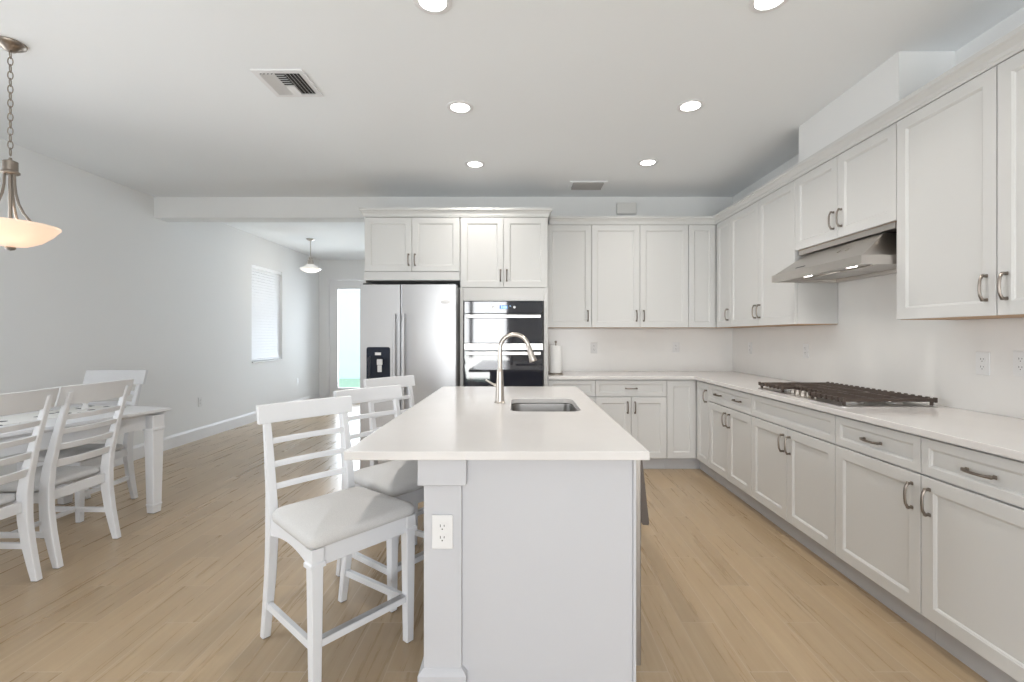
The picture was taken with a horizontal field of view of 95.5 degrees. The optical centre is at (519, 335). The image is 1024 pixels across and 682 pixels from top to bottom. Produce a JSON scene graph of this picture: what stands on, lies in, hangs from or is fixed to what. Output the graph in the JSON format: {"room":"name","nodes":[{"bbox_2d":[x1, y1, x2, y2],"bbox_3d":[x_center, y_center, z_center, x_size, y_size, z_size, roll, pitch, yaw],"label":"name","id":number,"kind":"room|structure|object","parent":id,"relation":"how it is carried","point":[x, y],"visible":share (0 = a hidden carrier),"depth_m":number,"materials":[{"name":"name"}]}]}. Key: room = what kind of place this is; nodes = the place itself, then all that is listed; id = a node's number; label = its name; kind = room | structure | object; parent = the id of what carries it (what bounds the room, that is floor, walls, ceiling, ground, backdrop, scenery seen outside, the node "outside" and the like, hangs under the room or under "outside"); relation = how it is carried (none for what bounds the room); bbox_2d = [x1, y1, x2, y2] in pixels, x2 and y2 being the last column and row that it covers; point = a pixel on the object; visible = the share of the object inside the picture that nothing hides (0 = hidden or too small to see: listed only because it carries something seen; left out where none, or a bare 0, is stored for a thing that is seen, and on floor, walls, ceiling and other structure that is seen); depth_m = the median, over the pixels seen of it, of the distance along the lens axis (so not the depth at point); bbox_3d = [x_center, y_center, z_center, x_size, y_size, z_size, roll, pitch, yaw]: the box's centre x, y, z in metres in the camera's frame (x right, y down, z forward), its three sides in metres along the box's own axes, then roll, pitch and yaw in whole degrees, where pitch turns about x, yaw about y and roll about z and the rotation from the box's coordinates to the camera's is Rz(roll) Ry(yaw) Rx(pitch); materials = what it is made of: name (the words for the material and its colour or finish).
{"room":"kitchen","nodes":[
{"label":"kitchen","id":0,"kind":"room"},
{"bbox_2d":[0,138,318,475],"bbox_3d":[-4.110,-0.118,2.925,0.140,2.836,13.130,0,0,0],"label":"wall","id":1,"kind":"structure","parent":0,"point":[121,286],"depth_m":5.00,"materials":[{"name":"white paint"}]},
{"bbox_2d":[198,397,201,406],"bbox_3d":[-4.035,0.830,5.870,0.008,0.116,0.072,0,0,0],"label":"wall outlet","id":2,"kind":"object","parent":1,"relation":"attached to","point":[199,398],"visible":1,"depth_m":5.85,"materials":[{"name":"white plastic"}]},
{"bbox_2d":[96,393,319,466],"bbox_3d":[-4.032,1.225,2.925,0.016,0.150,12.850,0,0,0],"label":"baseboard","id":3,"kind":"structure","parent":1,"relation":"attached to","point":[172,441],"depth_m":5.84,"materials":[{"name":"white paint"}]},
{"bbox_2d":[252,273,282,362],"bbox_3d":[-4.089,-0.338,7.450,0.142,1.495,0.900,0,0,0],"label":"window","id":4,"kind":"structure","parent":1,"relation":"in","point":[267,360],"depth_m":7.43,"materials":[{"name":"white paint"}]},
{"bbox_2d":[252,264,280,360],"bbox_3d":[-4.075,-0.353,7.450,0.056,1.460,0.876,0,0,0],"label":"window blind","id":5,"kind":"object","parent":4,"relation":"attached to","point":[265,309],"visible":0.77,"depth_m":7.44,"materials":[{"name":"white plastic"}]},
{"bbox_2d":[319,260,364,392],"bbox_3d":[-2.705,-0.118,9.420,2.670,2.836,0.140,0,0,0],"label":"wall","id":6,"kind":"structure","parent":0,"point":[329,268],"depth_m":9.35,"materials":[{"name":"white paint"}]},
{"bbox_2d":[320,393,326,397],"bbox_3d":[-3.952,1.225,9.342,0.144,0.150,0.016,0,0,0],"label":"baseboard","id":7,"kind":"structure","parent":6,"relation":"attached to","point":[322,395],"depth_m":9.33,"materials":[{"name":"white paint"}]},
{"bbox_2d":[327,278,363,397],"bbox_3d":[-2.900,0.070,9.415,1.960,2.460,0.110,0,0,0],"label":"door","id":8,"kind":"structure","parent":6,"relation":"in","point":[333,284],"depth_m":9.39,"materials":[{"name":"white paint"}]},
{"bbox_2d":[0,403,987,681],"bbox_3d":[-0.845,1.350,2.925,6.670,0.100,13.130,0,0,0],"label":"floor","id":9,"kind":"structure","parent":0,"point":[728,594],"depth_m":2.28,"materials":[{"name":"brown wood"}]},
{"bbox_2d":[0,387,59,581],"bbox_3d":[-2.778,0.789,2.283,0.601,1.022,0.484,0,0,0],"label":"dining chair","id":10,"kind":"object","parent":9,"relation":"on","point":[20,504],"visible":1,"depth_m":2.45,"materials":[{"name":"white paint"}]},
{"bbox_2d":[0,493,15,505],"bbox_3d":[-2.872,0.843,2.283,0.412,0.064,0.445,0,0,0],"label":"seat cushion","id":11,"kind":"object","parent":10,"relation":"on","point":[5,498],"depth_m":2.43,"materials":[{"name":"grey fabric"}]},
{"bbox_2d":[0,378,133,568],"bbox_3d":[-2.800,0.789,2.800,0.601,1.022,0.484,0,0,0],"label":"dining chair","id":12,"kind":"object","parent":9,"relation":"on","point":[52,473],"visible":0.98,"depth_m":2.75,"materials":[{"name":"white paint"}]},
{"bbox_2d":[0,465,99,491],"bbox_3d":[-2.894,0.843,2.800,0.412,0.064,0.445,0,0,0],"label":"seat cushion","id":13,"kind":"object","parent":12,"relation":"on","point":[64,474],"depth_m":2.79,"materials":[{"name":"grey fabric"}]},
{"bbox_2d":[17,370,147,522],"bbox_3d":[-3.272,0.789,3.512,0.484,1.022,0.601,0,0,0],"label":"dining chair","id":14,"kind":"object","parent":9,"relation":"on","point":[125,450],"visible":0.33,"depth_m":3.64,"materials":[{"name":"white paint"}]},
{"bbox_2d":[19,444,123,461],"bbox_3d":[-3.272,0.843,3.418,0.445,0.064,0.412,0,0,0],"label":"seat cushion","id":15,"kind":"object","parent":14,"relation":"on","point":[63,453],"depth_m":3.34,"materials":[{"name":"grey fabric"}]},
{"bbox_2d":[0,404,171,513],"bbox_3d":[-3.299,0.917,2.694,1.000,0.765,1.850,0,0,12],"label":"dining table","id":16,"kind":"object","parent":9,"relation":"on","point":[148,419],"visible":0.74,"depth_m":3.35,"materials":[{"name":"white paint"}]},
{"bbox_2d":[0,412,38,425],"bbox_3d":[-3.223,0.533,2.998,0.385,0.005,0.403,0,0,12],"label":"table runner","id":17,"kind":"object","parent":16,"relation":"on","point":[15,419],"depth_m":3.00,"materials":[{"name":"white fabric"}]},
{"bbox_2d":[47,409,59,418],"bbox_3d":[-3.183,0.533,3.179,0.387,0.005,0.297,0,0,12],"label":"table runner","id":18,"kind":"object","parent":16,"relation":"on","point":[52,413],"depth_m":3.15,"materials":[{"name":"white fabric"}]},
{"bbox_2d":[68,406,110,413],"bbox_3d":[-3.188,0.533,3.369,0.295,0.005,0.311,0,0,12],"label":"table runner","id":19,"kind":"object","parent":16,"relation":"on","point":[75,409],"depth_m":3.36,"materials":[{"name":"white fabric"}]},
{"bbox_2d":[81,402,88,408],"bbox_3d":[-3.167,0.495,3.387,0.044,0.072,0.044,0,0,0],"label":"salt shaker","id":20,"kind":"object","parent":19,"relation":"on","point":[85,406],"visible":0.62,"depth_m":3.38,"materials":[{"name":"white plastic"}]},
{"bbox_2d":[256,396,416,681],"bbox_3d":[-0.791,0.798,1.983,0.546,1.004,0.465,0,0,40],"label":"counter stool","id":21,"kind":"object","parent":9,"relation":"on","point":[327,528],"visible":1,"depth_m":1.94,"materials":[{"name":"white paint"}]},
{"bbox_2d":[272,487,414,548],"bbox_3d":[-0.745,0.721,1.944,0.426,0.078,0.465,0,0,40],"label":"seat cushion","id":22,"kind":"object","parent":21,"relation":"on","point":[326,521],"depth_m":1.84,"materials":[{"name":"grey fabric"}]},
{"bbox_2d":[333,385,423,612],"bbox_3d":[-0.668,0.798,2.510,0.546,1.004,0.465,0,0,38],"label":"counter stool","id":23,"kind":"object","parent":9,"relation":"on","point":[398,479],"visible":0.49,"depth_m":2.35,"materials":[{"name":"white paint"}]},
{"bbox_2d":[354,460,423,496],"bbox_3d":[-0.621,0.721,2.474,0.426,0.078,0.465,0,0,38],"label":"seat cushion","id":24,"kind":"object","parent":23,"relation":"on","point":[395,478],"depth_m":2.32,"materials":[{"name":"grey fabric"}]},
{"bbox_2d":[363,375,423,544],"bbox_3d":[-0.736,0.798,3.198,0.546,1.004,0.465,0,0,36],"label":"counter stool","id":25,"kind":"object","parent":9,"relation":"on","point":[408,380],"visible":0.16,"depth_m":3.27,"materials":[{"name":"white paint"}]},
{"bbox_2d":[360,283,459,468],"bbox_3d":[-1.034,0.404,4.665,0.898,1.792,0.870,0,0,0],"label":"refrigerator","id":26,"kind":"object","parent":9,"relation":"on","point":[406,329],"visible":0.56,"depth_m":4.30,"materials":[{"name":"grey metal"}]},
{"bbox_2d":[401,284,459,413],"bbox_3d":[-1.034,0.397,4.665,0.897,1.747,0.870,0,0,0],"label":"door","id":27,"kind":"structure","parent":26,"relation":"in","point":[430,313],"depth_m":4.30,"materials":[{"name":"silver metal"}]},
{"bbox_2d":[460,217,547,385],"bbox_3d":[-0.155,0.075,4.788,0.850,2.449,0.673,0,0,0],"label":"tall cabinet","id":28,"kind":"object","parent":9,"relation":"on","point":[506,258],"visible":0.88,"depth_m":4.49,"materials":[{"name":"white paint"}]},
{"bbox_2d":[464,301,542,385],"bbox_3d":[-0.157,0.265,4.737,0.756,1.197,0.665,0,0,0],"label":"double oven","id":29,"kind":"object","parent":28,"relation":"in","point":[486,323],"visible":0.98,"depth_m":4.45,"materials":[{"name":"grey"}]},
{"bbox_2d":[417,460,635,681],"bbox_3d":[0.045,0.859,2.561,0.789,0.882,1.958,0,0,0],"label":"kitchen island","id":30,"kind":"object","parent":9,"relation":"on","point":[537,581],"visible":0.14,"depth_m":1.61,"materials":[{"name":"grey paint"}]},
{"bbox_2d":[432,515,452,548],"bbox_3d":[-0.266,0.672,1.595,0.072,0.116,0.008,0,0,0],"label":"wall outlet","id":31,"kind":"object","parent":30,"relation":"attached to","point":[442,525],"visible":1,"depth_m":1.59,"materials":[{"name":"white plastic"}]},
{"bbox_2d":[437,522,446,530],"bbox_3d":[-0.266,0.652,1.592,0.033,0.028,0.001,0,0,0],"label":"socket","id":32,"kind":"object","parent":31,"relation":"attached to","point":[441,526],"depth_m":1.59,"materials":[{"name":"grey plastic"}]},
{"bbox_2d":[437,534,446,541],"bbox_3d":[-0.266,0.692,1.592,0.033,0.028,0.001,0,0,0],"label":"socket","id":33,"kind":"object","parent":31,"relation":"attached to","point":[440,537],"depth_m":1.59,"materials":[{"name":"grey plastic"}]},
{"bbox_2d":[344,386,649,459],"bbox_3d":[-0.078,0.401,2.557,1.024,0.030,2.006,0,0,0],"label":"island countertop","id":34,"kind":"structure","parent":30,"relation":"on","point":[453,422],"depth_m":1.88,"materials":[{"name":"white stone"}]},
{"bbox_2d":[486,332,536,403],"bbox_3d":[-0.051,0.182,2.685,0.299,0.407,0.066,0,0,4],"label":"faucet","id":35,"kind":"object","parent":34,"relation":"on","point":[499,384],"visible":1,"depth_m":2.67,"materials":[{"name":"silver metal"}]},
{"bbox_2d":[511,403,576,411],"bbox_3d":[0.134,0.529,2.630,0.428,0.220,0.560,0,0,0],"label":"sink","id":36,"kind":"object","parent":34,"relation":"in","point":[523,407],"visible":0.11,"depth_m":2.88,"materials":[{"name":"silver metal"}]},
{"bbox_2d":[548,379,594,402],"bbox_3d":[0.500,0.859,4.780,0.456,0.882,0.656,0,0,0],"label":"base cabinet","id":37,"kind":"object","parent":9,"relation":"on","point":[587,386],"visible":0.04,"depth_m":4.49,"materials":[{"name":"white paint"}]},
{"bbox_2d":[595,379,666,468],"bbox_3d":[1.074,0.859,4.780,0.689,0.882,0.656,0,0,0],"label":"base cabinet","id":38,"kind":"object","parent":9,"relation":"on","point":[639,406],"visible":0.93,"depth_m":4.50,"materials":[{"name":"white paint"}]},
{"bbox_2d":[636,460,648,665],"bbox_3d":[0.179,0.863,1.940,0.555,0.874,0.598,0,0,0],"label":"dishwasher","id":39,"kind":"object","parent":9,"relation":"on","point":[642,516],"visible":0.13,"depth_m":1.64,"materials":[{"name":"grey"}]},
{"bbox_2d":[665,379,715,479],"bbox_3d":[1.869,0.859,4.649,0.898,0.882,0.917,0,0,0],"label":"base cabinet","id":40,"kind":"object","parent":9,"relation":"on","point":[688,401],"visible":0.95,"depth_m":4.49,"materials":[{"name":"white paint"}]},
{"bbox_2d":[548,371,1023,460],"bbox_3d":[1.311,0.401,3.282,2.078,0.030,3.694,0,0,0],"label":"countertop","id":41,"kind":"structure","parent":40,"relation":"on","point":[1000,435],"depth_m":2.26,"materials":[{"name":"white stone"}]},
{"bbox_2d":[548,341,562,374],"bbox_3d":[0.362,0.216,4.700,0.156,0.340,0.156,0,0,0],"label":"paper towel holder","id":42,"kind":"object","parent":41,"relation":"on","point":[555,341],"visible":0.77,"depth_m":4.64,"materials":[{"name":"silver metal"}]},
{"bbox_2d":[550,345,561,372],"bbox_3d":[0.362,0.233,4.700,0.116,0.274,0.116,0,0,0],"label":"paper towel roll","id":43,"kind":"object","parent":42,"relation":"on","point":[555,351],"visible":1,"depth_m":4.65,"materials":[{"name":"white paper"}]},
{"bbox_2d":[758,382,937,406],"bbox_3d":[2.005,0.360,2.965,0.524,0.051,0.910,0,0,0],"label":"gas cooktop","id":44,"kind":"object","parent":41,"relation":"in","point":[836,394],"visible":1,"depth_m":2.75,"materials":[{"name":"silver metal"}]},
{"bbox_2d":[709,384,759,512],"bbox_3d":[1.990,0.859,3.804,0.656,0.882,0.771,0,0,0],"label":"base cabinet","id":45,"kind":"object","parent":9,"relation":"on","point":[730,410],"visible":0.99,"depth_m":3.74,"materials":[{"name":"white paint"}]},
{"bbox_2d":[752,394,846,576],"bbox_3d":[1.990,0.859,2.963,0.656,0.882,0.908,0,0,0],"label":"base cabinet","id":46,"kind":"object","parent":9,"relation":"on","point":[794,446],"visible":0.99,"depth_m":2.87,"materials":[{"name":"white paint"}]},
{"bbox_2d":[836,416,934,641],"bbox_3d":[1.990,0.859,2.241,0.656,0.882,0.535,0,0,0],"label":"base cabinet","id":47,"kind":"object","parent":9,"relation":"on","point":[878,468],"visible":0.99,"depth_m":2.19,"materials":[{"name":"white paint"}]},
{"bbox_2d":[920,437,1023,681],"bbox_3d":[1.990,0.859,1.714,0.656,0.882,0.517,0,0,0],"label":"base cabinet","id":48,"kind":"object","parent":9,"relation":"on","point":[972,500],"visible":1,"depth_m":1.75,"materials":[{"name":"white paint"}]},
{"bbox_2d":[0,0,1023,259],"bbox_3d":[-0.845,-1.586,2.925,6.670,0.100,13.130,0,0,0],"label":"ceiling","id":49,"kind":"structure","parent":0,"point":[155,98],"depth_m":2.92,"materials":[{"name":"white paint"}]},
{"bbox_2d":[0,36,61,250],"bbox_3d":[-2.672,-0.991,2.438,0.384,1.088,0.384,0,0,0],"label":"pendant lamp","id":50,"kind":"object","parent":49,"relation":"hanging from","point":[18,233],"visible":1,"depth_m":2.43,"materials":[{"name":"brown metal"}]},
{"bbox_2d":[250,69,322,96],"bbox_3d":[-1.405,-1.527,2.825,0.296,0.018,0.296,0,0,0],"label":"ceiling vent","id":51,"kind":"object","parent":49,"relation":"in","point":[282,82],"visible":1,"depth_m":2.80,"materials":[{"name":"white metal"}]},
{"bbox_2d":[300,238,320,272],"bbox_3d":[-3.316,-1.268,7.360,0.316,0.535,0.316,0,0,0],"label":"pendant lamp","id":52,"kind":"object","parent":49,"relation":"hanging from","point":[309,267],"visible":1,"depth_m":7.31,"materials":[{"name":"white glass"}]},
{"bbox_2d":[413,0,451,14],"bbox_3d":[-0.400,-1.532,2.130,0.176,0.006,0.176,0,0,0],"label":"recessed light","id":53,"kind":"object","parent":49,"relation":"in","point":[434,7],"visible":1,"depth_m":2.16,"materials":[{"name":"white paint"}]},
{"bbox_2d":[447,101,472,113],"bbox_3d":[-0.402,-1.532,3.120,0.176,0.006,0.176,0,0,0],"label":"recessed light","id":54,"kind":"object","parent":49,"relation":"in","point":[459,107],"visible":1,"depth_m":3.12,"materials":[{"name":"white paint"}]},
{"bbox_2d":[465,160,484,167],"bbox_3d":[-0.402,-1.532,4.150,0.176,0.006,0.176,0,0,0],"label":"recessed light","id":55,"kind":"object","parent":49,"relation":"in","point":[472,163],"visible":1,"depth_m":4.14,"materials":[{"name":"white paint"}]},
{"bbox_2d":[568,181,607,189],"bbox_3d":[0.685,-1.527,4.735,0.370,0.018,0.250,0,0,0],"label":"ceiling vent","id":56,"kind":"object","parent":49,"relation":"in","point":[574,185],"visible":1,"depth_m":4.70,"materials":[{"name":"white metal"}]},
{"bbox_2d":[638,158,657,165],"bbox_3d":[1.130,-1.532,4.110,0.176,0.006,0.176,0,0,0],"label":"recessed light","id":57,"kind":"object","parent":49,"relation":"in","point":[645,162],"visible":1,"depth_m":4.10,"materials":[{"name":"white paint"}]},
{"bbox_2d":[677,99,704,112],"bbox_3d":[1.137,-1.532,3.100,0.176,0.006,0.176,0,0,0],"label":"recessed light","id":58,"kind":"object","parent":49,"relation":"in","point":[691,105],"visible":1,"depth_m":3.09,"materials":[{"name":"white paint"}]},
{"bbox_2d":[748,0,787,12],"bbox_3d":[1.138,-1.532,2.120,0.176,0.006,0.176,0,0,0],"label":"recessed light","id":59,"kind":"object","parent":49,"relation":"in","point":[756,6],"visible":1,"depth_m":2.15,"materials":[{"name":"white paint"}]},
{"bbox_2d":[383,197,732,288],"bbox_3d":[0.420,-0.118,5.200,3.860,2.836,0.140,0,0,0],"label":"wall","id":60,"kind":"structure","parent":0,"point":[561,206],"depth_m":5.13,"materials":[{"name":"white paint"}]},
{"bbox_2d":[154,197,382,221],"bbox_3d":[-2.775,-1.421,5.230,2.530,0.231,0.200,0,0,0],"label":"ceiling beam","id":61,"kind":"structure","parent":60,"relation":"attached to","point":[168,209],"depth_m":5.13,"materials":[{"name":"white paint"}]},
{"bbox_2d":[364,217,459,286],"bbox_3d":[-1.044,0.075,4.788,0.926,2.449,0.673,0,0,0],"label":"wall cabinet","id":62,"kind":"object","parent":60,"relation":"attached to","point":[398,250],"visible":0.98,"depth_m":4.50,"materials":[{"name":"white paint"}]},
{"bbox_2d":[359,208,551,223],"bbox_3d":[-0.619,-1.190,4.788,1.853,0.080,0.673,0,0,0],"label":"crown molding","id":63,"kind":"structure","parent":62,"relation":"on","point":[366,212],"depth_m":4.47,"materials":[{"name":"white paint"}]},
{"bbox_2d":[548,225,590,327],"bbox_3d":[0.505,-0.618,4.945,0.465,1.063,0.366,0,0,0],"label":"upper cabinet","id":64,"kind":"object","parent":60,"relation":"attached to","point":[569,246],"visible":0.97,"depth_m":4.81,"materials":[{"name":"white paint"}]},
{"bbox_2d":[591,343,596,352],"bbox_3d":[0.815,0.130,5.114,0.072,0.116,0.008,0,0,0],"label":"wall outlet","id":65,"kind":"object","parent":60,"relation":"attached to","point":[593,345],"visible":1,"depth_m":5.11,"materials":[{"name":"white plastic"}]},
{"bbox_2d":[616,202,636,214],"bbox_3d":[1.168,-1.400,5.106,0.216,0.132,0.044,0,0,0],"label":"door chime","id":66,"kind":"object","parent":60,"relation":"attached to","point":[622,208],"visible":1,"depth_m":5.08,"materials":[{"name":"white plastic"}]},
{"bbox_2d":[591,225,687,327],"bbox_3d":[1.238,-0.618,4.945,1.000,1.063,0.366,0,0,0],"label":"upper cabinet","id":67,"kind":"object","parent":60,"relation":"attached to","point":[639,273],"visible":0.99,"depth_m":4.81,"materials":[{"name":"white paint"}]},
{"bbox_2d":[548,328,731,370],"bbox_3d":[1.305,0.150,5.124,2.066,0.470,0.012,0,0,0],"label":"backsplash","id":68,"kind":"structure","parent":60,"relation":"attached to","point":[618,349],"depth_m":5.12,"materials":[{"name":"stone"}]},
{"bbox_2d":[673,342,678,352],"bbox_3d":[1.715,0.125,5.114,0.072,0.116,0.008,0,0,0],"label":"wall outlet","id":69,"kind":"object","parent":60,"relation":"attached to","point":[675,344],"visible":1,"depth_m":5.11,"materials":[{"name":"white plastic"}]},
{"bbox_2d":[733,7,1023,327],"bbox_3d":[2.420,-0.118,0.815,0.140,2.836,8.910,0,0,0],"label":"wall","id":70,"kind":"structure","parent":0,"point":[1016,19],"depth_m":2.42,"materials":[{"name":"white paint"}]},
{"bbox_2d":[688,217,750,327],"bbox_3d":[2.038,-0.618,4.794,0.596,1.063,0.646,0,0,0],"label":"upper cabinet","id":71,"kind":"object","parent":70,"relation":"attached to","point":[708,245],"visible":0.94,"depth_m":4.80,"materials":[{"name":"white paint"}]},
{"bbox_2d":[748,342,751,353],"bbox_3d":[2.333,0.120,4.720,0.008,0.116,0.072,0,0,0],"label":"wall outlet","id":72,"kind":"object","parent":70,"relation":"attached to","point":[749,343],"visible":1,"depth_m":4.71,"materials":[{"name":"white plastic"}]},
{"bbox_2d":[730,180,837,326],"bbox_3d":[2.159,-0.618,3.944,0.355,1.063,1.051,0,0,0],"label":"upper cabinet","id":73,"kind":"object","parent":70,"relation":"attached to","point":[762,234],"visible":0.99,"depth_m":3.77,"materials":[{"name":"white paint"}]},
{"bbox_2d":[550,24,1023,224],"bbox_3d":[1.176,-1.190,3.132,1.728,0.080,3.375,0,0,0],"label":"crown molding","id":74,"kind":"structure","parent":73,"relation":"on","point":[1010,44],"depth_m":2.75,"materials":[{"name":"white paint"}]},
{"bbox_2d":[803,344,808,357],"bbox_3d":[2.333,0.120,3.800,0.008,0.116,0.072,0,0,0],"label":"wall outlet","id":75,"kind":"object","parent":70,"relation":"attached to","point":[805,346],"visible":1,"depth_m":3.79,"materials":[{"name":"white plastic"}]},
{"bbox_2d":[772,222,896,282],"bbox_3d":[2.089,-0.505,2.962,0.486,0.230,0.898,0,0,0],"label":"range hood","id":76,"kind":"object","parent":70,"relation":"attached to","point":[872,252],"visible":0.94,"depth_m":2.85,"materials":[{"name":"silver metal"}]},
{"bbox_2d":[795,123,896,250],"bbox_3d":[2.165,-0.885,2.958,0.366,0.527,0.920,0,0,0],"label":"upper cabinet","id":77,"kind":"object","parent":70,"relation":"attached to","point":[855,191],"visible":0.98,"depth_m":2.86,"materials":[{"name":"white paint"}]},
{"bbox_2d":[799,51,954,162],"bbox_3d":[2.197,-1.385,2.960,0.305,0.301,0.900,0,0,0],"label":"soffit","id":78,"kind":"structure","parent":70,"relation":"attached to","point":[902,74],"depth_m":2.69,"materials":[{"name":"white paint"}]},
{"bbox_2d":[732,273,1023,418],"bbox_3d":[2.344,-0.116,3.285,0.012,1.004,3.690,0,0,0],"label":"backsplash","id":79,"kind":"structure","parent":70,"relation":"attached to","point":[868,347],"depth_m":2.93,"materials":[{"name":"stone"}]},
{"bbox_2d":[897,50,1023,319],"bbox_3d":[2.159,-0.618,1.971,0.355,1.063,1.051,0,0,0],"label":"upper cabinet","id":80,"kind":"object","parent":70,"relation":"attached to","point":[960,155],"visible":1,"depth_m":2.12,"materials":[{"name":"white paint"}]},
{"bbox_2d":[976,352,989,374],"bbox_3d":[2.333,0.138,2.345,0.008,0.116,0.072,0,0,0],"label":"wall outlet","id":81,"kind":"object","parent":70,"relation":"attached to","point":[982,358],"visible":1,"depth_m":2.34,"materials":[{"name":"white plastic"}]},
{"bbox_2d":[979,357,985,361],"bbox_3d":[2.331,0.118,2.345,0.001,0.028,0.033,0,0,0],"label":"socket","id":82,"kind":"object","parent":81,"relation":"attached to","point":[981,359],"depth_m":2.34,"materials":[{"name":"grey plastic"}]},
{"bbox_2d":[979,364,985,369],"bbox_3d":[2.331,0.158,2.345,0.001,0.028,0.033,0,0,0],"label":"socket","id":83,"kind":"object","parent":81,"relation":"attached to","point":[981,366],"depth_m":2.34,"materials":[{"name":"grey plastic"}]},
{"bbox_2d":[1013,351,1023,375],"bbox_3d":[2.333,0.128,2.165,0.008,0.116,0.072,0,0,0],"label":"wall outlet","id":84,"kind":"object","parent":70,"relation":"attached to","point":[1018,356],"visible":1,"depth_m":2.17,"materials":[{"name":"white plastic"}]},
{"bbox_2d":[1017,356,1023,361],"bbox_3d":[2.331,0.108,2.165,0.001,0.028,0.033,0,0,0],"label":"socket","id":85,"kind":"object","parent":84,"relation":"attached to","point":[1019,358],"depth_m":2.16,"materials":[{"name":"grey plastic"}]},
{"bbox_2d":[1017,365,1023,370],"bbox_3d":[2.331,0.147,2.165,0.001,0.028,0.033,0,0,0],"label":"socket","id":86,"kind":"object","parent":84,"relation":"attached to","point":[1019,367],"depth_m":2.16,"materials":[{"name":"grey plastic"}]},
{"label":"outside","id":87,"kind":"structure","parent":0,"visible":0},
{"bbox_2d":[339,379,359,387],"bbox_3d":[0.000,1.440,34.775,80.000,0.040,50.450,0,0,0],"label":"ground","id":88,"kind":"structure","parent":87,"point":[343,383],"depth_m":13.90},
{"bbox_2d":[339,289,359,378],"bbox_3d":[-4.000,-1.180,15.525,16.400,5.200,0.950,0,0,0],"label":"house","id":89,"kind":"structure","parent":88,"relation":"on","point":[349,299],"depth_m":15.50,"materials":[{"name":"white paint"}]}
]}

